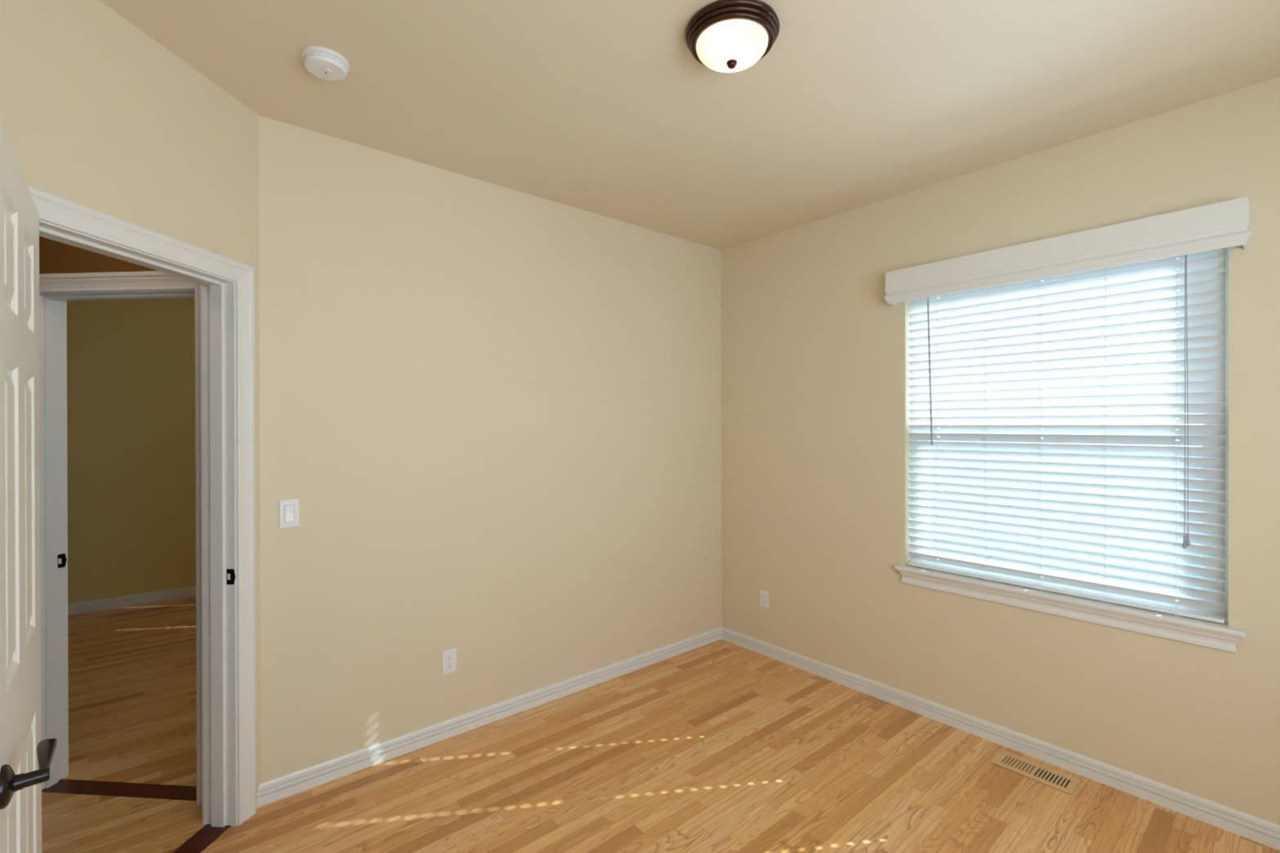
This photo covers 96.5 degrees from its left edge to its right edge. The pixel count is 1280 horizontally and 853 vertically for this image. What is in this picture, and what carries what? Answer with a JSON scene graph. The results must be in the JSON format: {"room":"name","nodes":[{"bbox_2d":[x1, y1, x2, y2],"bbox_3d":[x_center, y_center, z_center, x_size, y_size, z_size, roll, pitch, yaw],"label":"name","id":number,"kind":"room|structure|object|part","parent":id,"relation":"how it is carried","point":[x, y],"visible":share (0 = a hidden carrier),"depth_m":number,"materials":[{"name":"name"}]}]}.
{"room":"empty bedroom","nodes":[
{"label":"empty bedroom","id":0,"kind":"room"},
{"bbox_2d":[39,235,157,274],"bbox_3d":[-2.850,0.136,2.428,2.442,2.740,0.118,0,0,5],"label":"wall","id":1,"kind":"structure","parent":0,"point":[55,256],"depth_m":2.32,"materials":[{"name":"beige paint"}]},
{"bbox_2d":[0,0,261,808],"bbox_3d":[-1.619,0.136,1.768,0.131,2.740,1.020,0,0,5],"label":"wall","id":2,"kind":"structure","parent":0,"point":[97,113],"depth_m":1.75,"materials":[{"name":"paint"}]},
{"bbox_2d":[0,115,57,852],"bbox_3d":[-1.257,0.485,1.174,0.095,2.025,0.715,0,0,-43],"label":"door","id":3,"kind":"structure","parent":2,"relation":"in","point":[25,759],"depth_m":1.12,"materials":[{"name":"white paint"}]},
{"bbox_3d":[-1.039,0.603,0.979,0.039,0.025,0.025,0,0,-40],"label":"handle","id":4,"kind":"part","parent":3,"relation":"part of","materials":[{"name":"black metal"}]},
{"bbox_3d":[-1.083,0.603,1.035,0.026,0.012,0.149,0,0,-40],"label":"lever blade","id":5,"kind":"part","parent":3,"relation":"part of","materials":[{"name":"black metal"}]},
{"bbox_2d":[27,185,256,827],"bbox_3d":[-2.056,0.445,1.916,1.067,2.124,1.048,0,0,5],"label":"door frame","id":6,"kind":"structure","parent":2,"relation":"attached to","point":[227,291],"depth_m":2.16,"materials":[{"name":"white paint"}]},
{"bbox_3d":[-2.468,0.573,2.440,0.002,0.058,0.035,0,0,5],"label":"strike plate","id":7,"kind":"part","parent":6,"relation":"part of","materials":[{"name":"black metal"}]},
{"bbox_3d":[-2.112,0.443,2.436,0.868,2.123,0.019,0,0,5],"label":"casing","id":8,"kind":"part","parent":6,"relation":"part of","materials":[{"name":"white paint"}]},
{"bbox_3d":[-1.692,0.445,1.799,0.019,2.123,0.877,0,0,5],"label":"casing","id":9,"kind":"part","parent":6,"relation":"part of","materials":[{"name":"white paint"}]},
{"bbox_3d":[-1.537,0.565,2.147,0.035,0.058,0.002,0,0,5],"label":"strike plate","id":10,"kind":"part","parent":6,"relation":"part of","materials":[{"name":"black metal"}]},
{"bbox_2d":[66,297,195,604],"bbox_3d":[-4.251,0.130,4.940,6.200,2.740,0.186,0,0,-40],"label":"wall","id":11,"kind":"structure","parent":0,"point":[131,492],"depth_m":4.79,"materials":[{"name":"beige paint"}]},
{"bbox_2d":[67,586,195,615],"bbox_3d":[-4.456,1.459,4.638,5.090,0.084,0.014,0,0,-40],"label":"baseboard","id":12,"kind":"structure","parent":11,"relation":"attached to","point":[135,599],"depth_m":4.79,"materials":[{"name":"white paint"}]},
{"bbox_2d":[258,115,721,782],"bbox_3d":[-0.526,0.131,3.182,2.780,2.740,0.120,0,0,-40],"label":"wall","id":13,"kind":"structure","parent":0,"point":[491,413],"depth_m":2.81,"materials":[{"name":"paint"}]},
{"bbox_2d":[279,498,299,528],"bbox_3d":[-1.430,0.355,2.331,0.070,0.115,0.012,0,0,-40],"label":"light switch","id":14,"kind":"object","parent":13,"relation":"attached to","point":[289,510],"visible":1,"depth_m":2.33,"materials":[{"name":"white plastic"}]},
{"bbox_2d":[441,647,456,675],"bbox_3d":[-0.923,1.136,2.765,0.070,0.115,0.008,0,0,-40],"label":"electrical outlet","id":15,"kind":"object","parent":13,"relation":"attached to","point":[448,656],"visible":1,"depth_m":2.76,"materials":[{"name":"white plastic"}]},
{"bbox_2d":[445,653,453,661],"bbox_3d":[-0.921,1.117,2.763,0.034,0.028,0.003,0,0,-40],"label":"receptacle","id":16,"kind":"object","parent":15,"relation":"attached to","point":[449,657],"depth_m":2.76,"materials":[{"name":"white plastic"}]},
{"bbox_2d":[445,662,453,668],"bbox_3d":[-0.921,1.156,2.763,0.034,0.028,0.003,0,0,-40],"label":"receptacle","id":17,"kind":"object","parent":15,"relation":"attached to","point":[448,664],"depth_m":2.76,"materials":[{"name":"white plastic"}]},
{"bbox_2d":[257,626,721,807],"bbox_3d":[-0.473,1.459,3.142,2.758,0.084,0.014,0,0,-40],"label":"baseboard","id":18,"kind":"structure","parent":13,"relation":"attached to","point":[284,786],"depth_m":2.79,"materials":[{"name":"white paint"}]},
{"bbox_2d":[41,595,1279,852],"bbox_3d":[-1.824,1.566,2.075,6.200,0.120,7.700,0,0,-40],"label":"floor","id":19,"kind":"structure","parent":0,"point":[721,746],"depth_m":2.41,"materials":[{"name":"brown wood"}]},
{"bbox_2d":[41,778,196,800],"bbox_3d":[-2.117,1.504,2.365,0.711,0.002,0.083,0,0,5],"label":"threshold","id":20,"kind":"object","parent":19,"relation":"on","point":[63,786],"visible":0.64,"depth_m":2.36,"materials":[{"name":"brown wood"}]},
{"bbox_2d":[172,824,231,852],"bbox_3d":[-1.619,1.505,1.796,0.098,0.002,0.720,0,0,5],"label":"threshold","id":21,"kind":"object","parent":19,"relation":"on","point":[206,836],"visible":1,"depth_m":2.08,"materials":[{"name":"brown wood"}]},
{"bbox_2d":[991,749,1080,795],"bbox_3d":[1.715,1.498,2.483,0.143,0.005,0.295,0,0,-40],"label":"floor vent","id":22,"kind":"object","parent":19,"relation":"in","point":[1064,783],"visible":1,"depth_m":2.47,"materials":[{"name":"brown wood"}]},
{"bbox_2d":[99,0,1279,250],"bbox_3d":[-1.763,-1.295,2.121,6.370,0.120,7.700,0,0,-40],"label":"ceiling","id":23,"kind":"structure","parent":0,"point":[605,108],"depth_m":2.05,"materials":[{"name":"paint"}]},
{"bbox_2d":[301,46,349,80],"bbox_3d":[-1.060,-1.215,1.926,0.144,0.040,0.144,0,0,-40],"label":"smoke detector","id":24,"kind":"object","parent":23,"relation":"attached to","point":[326,64],"visible":1,"depth_m":1.90,"materials":[{"name":"white plastic"}]},
{"bbox_2d":[684,0,779,72],"bbox_3d":[0.287,-1.178,1.785,0.291,0.116,0.291,0,0,-40],"label":"ceiling light","id":25,"kind":"object","parent":23,"relation":"attached to","point":[723,36],"visible":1,"depth_m":1.71,"materials":[{"name":"white glass"}]},
{"bbox_3d":[0.287,-1.166,1.785,0.223,0.056,0.223,0,0,-40],"label":"lamp shade","id":26,"kind":"part","parent":25,"relation":"part of","materials":[{"name":"white glass"}]},
{"bbox_2d":[720,76,1279,825],"bbox_3d":[1.827,0.129,2.683,0.170,2.740,3.920,0,0,-40],"label":"wall","id":27,"kind":"structure","parent":0,"point":[815,366],"depth_m":2.77,"materials":[{"name":"paint"}]},
{"bbox_2d":[760,589,768,608],"bbox_3d":[0.814,1.132,3.748,0.008,0.115,0.070,0,0,-40],"label":"electrical outlet","id":28,"kind":"object","parent":27,"relation":"attached to","point":[764,595],"visible":1,"depth_m":3.74,"materials":[{"name":"white plastic"}]},
{"bbox_2d":[721,626,1279,850],"bbox_3d":[1.739,1.458,2.650,0.014,0.084,3.620,0,0,-40],"label":"baseboard","id":29,"kind":"structure","parent":27,"relation":"attached to","point":[1259,830],"depth_m":2.55,"materials":[{"name":"white paint"}]},
{"bbox_2d":[884,195,1253,306],"bbox_3d":[1.760,-0.733,2.553,0.094,0.166,1.332,0,0,-40],"label":"window valance","id":30,"kind":"object","parent":27,"relation":"attached to","point":[1227,224],"visible":1,"depth_m":2.38,"materials":[{"name":"white paint"}]},
{"bbox_2d":[894,247,1246,653],"bbox_3d":[1.849,0.037,2.617,0.210,1.595,1.285,0,0,-40],"label":"window","id":31,"kind":"structure","parent":27,"relation":"in","point":[1218,636],"depth_m":2.38,"materials":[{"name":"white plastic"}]},
{"bbox_2d":[907,248,1226,623],"bbox_3d":[1.813,-0.004,2.595,0.086,1.494,1.190,0,0,-40],"label":"window blind","id":32,"kind":"object","parent":31,"relation":"attached to","point":[1122,321],"visible":0.95,"depth_m":2.49,"materials":[{"name":"white plastic"}]},
{"bbox_3d":[1.536,0.006,2.946,0.036,1.435,0.005,0,0,-40],"label":"ladder cord","id":33,"kind":"part","parent":32,"relation":"part of","materials":[{"name":"white fabric"}]},
{"bbox_3d":[1.684,0.007,2.772,0.036,1.435,0.005,0,0,-40],"label":"ladder cord","id":34,"kind":"part","parent":32,"relation":"part of","materials":[{"name":"white fabric"}]},
{"bbox_3d":[1.828,0.007,2.601,0.036,1.435,0.005,0,0,-40],"label":"ladder cord","id":35,"kind":"part","parent":32,"relation":"part of","materials":[{"name":"white fabric"}]},
{"bbox_3d":[1.823,0.733,2.605,0.054,0.020,1.182,0,0,-40],"label":"rail","id":36,"kind":"part","parent":32,"relation":"part of","materials":[{"name":"white plastic"}]},
{"bbox_3d":[1.978,0.007,2.424,0.036,1.435,0.005,0,0,-40],"label":"ladder cord","id":37,"kind":"part","parent":32,"relation":"part of","materials":[{"name":"white fabric"}]},
{"bbox_3d":[2.119,0.008,2.257,0.036,1.435,0.005,0,0,-40],"label":"ladder cord","id":38,"kind":"part","parent":32,"relation":"part of","materials":[{"name":"white fabric"}]},
{"bbox_3d":[2.105,-0.132,2.206,0.021,1.115,0.004,0,0,-43],"label":"pull cord","id":39,"kind":"part","parent":32,"relation":"part of","materials":[{"name":"white fabric"}]},
{"bbox_3d":[2.109,-0.137,2.205,0.008,1.105,0.017,0,0,20],"label":"pull cord","id":40,"kind":"part","parent":32,"relation":"part of","materials":[{"name":"white fabric"}]},
{"bbox_3d":[1.884,0.357,2.655,0.028,0.716,1.132,0,0,-40],"label":"sash","id":41,"kind":"part","parent":31,"relation":"part of","materials":[{"name":"white plastic"}]},
{"bbox_3d":[1.907,-0.341,2.673,0.027,0.770,1.132,0,0,-40],"label":"sash","id":42,"kind":"part","parent":31,"relation":"part of","materials":[{"name":"white plastic"}]},
{"bbox_3d":[1.821,0.753,2.595,0.135,0.020,1.285,0,0,-40],"label":"sill","id":43,"kind":"part","parent":31,"relation":"part of","materials":[{"name":"white paint"}]},
{"label":"outside","id":44,"kind":"structure","parent":0,"visible":0},
{"bbox_2d":[930,545,1201,590],"bbox_3d":[11.463,2.102,14.550,29.800,0.200,30.000,0,0,-40],"label":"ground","id":45,"kind":"structure","parent":44,"point":[948,548],"depth_m":8.15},
{"bbox_2d":[930,413,1204,579],"bbox_3d":[10.096,0.877,8.417,6.600,2.310,13.000,0,0,-40],"label":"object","id":46,"kind":"structure","parent":45,"relation":"on","point":[1181,531],"depth_m":8.44,"materials":[{"name":"blue"}]}
]}

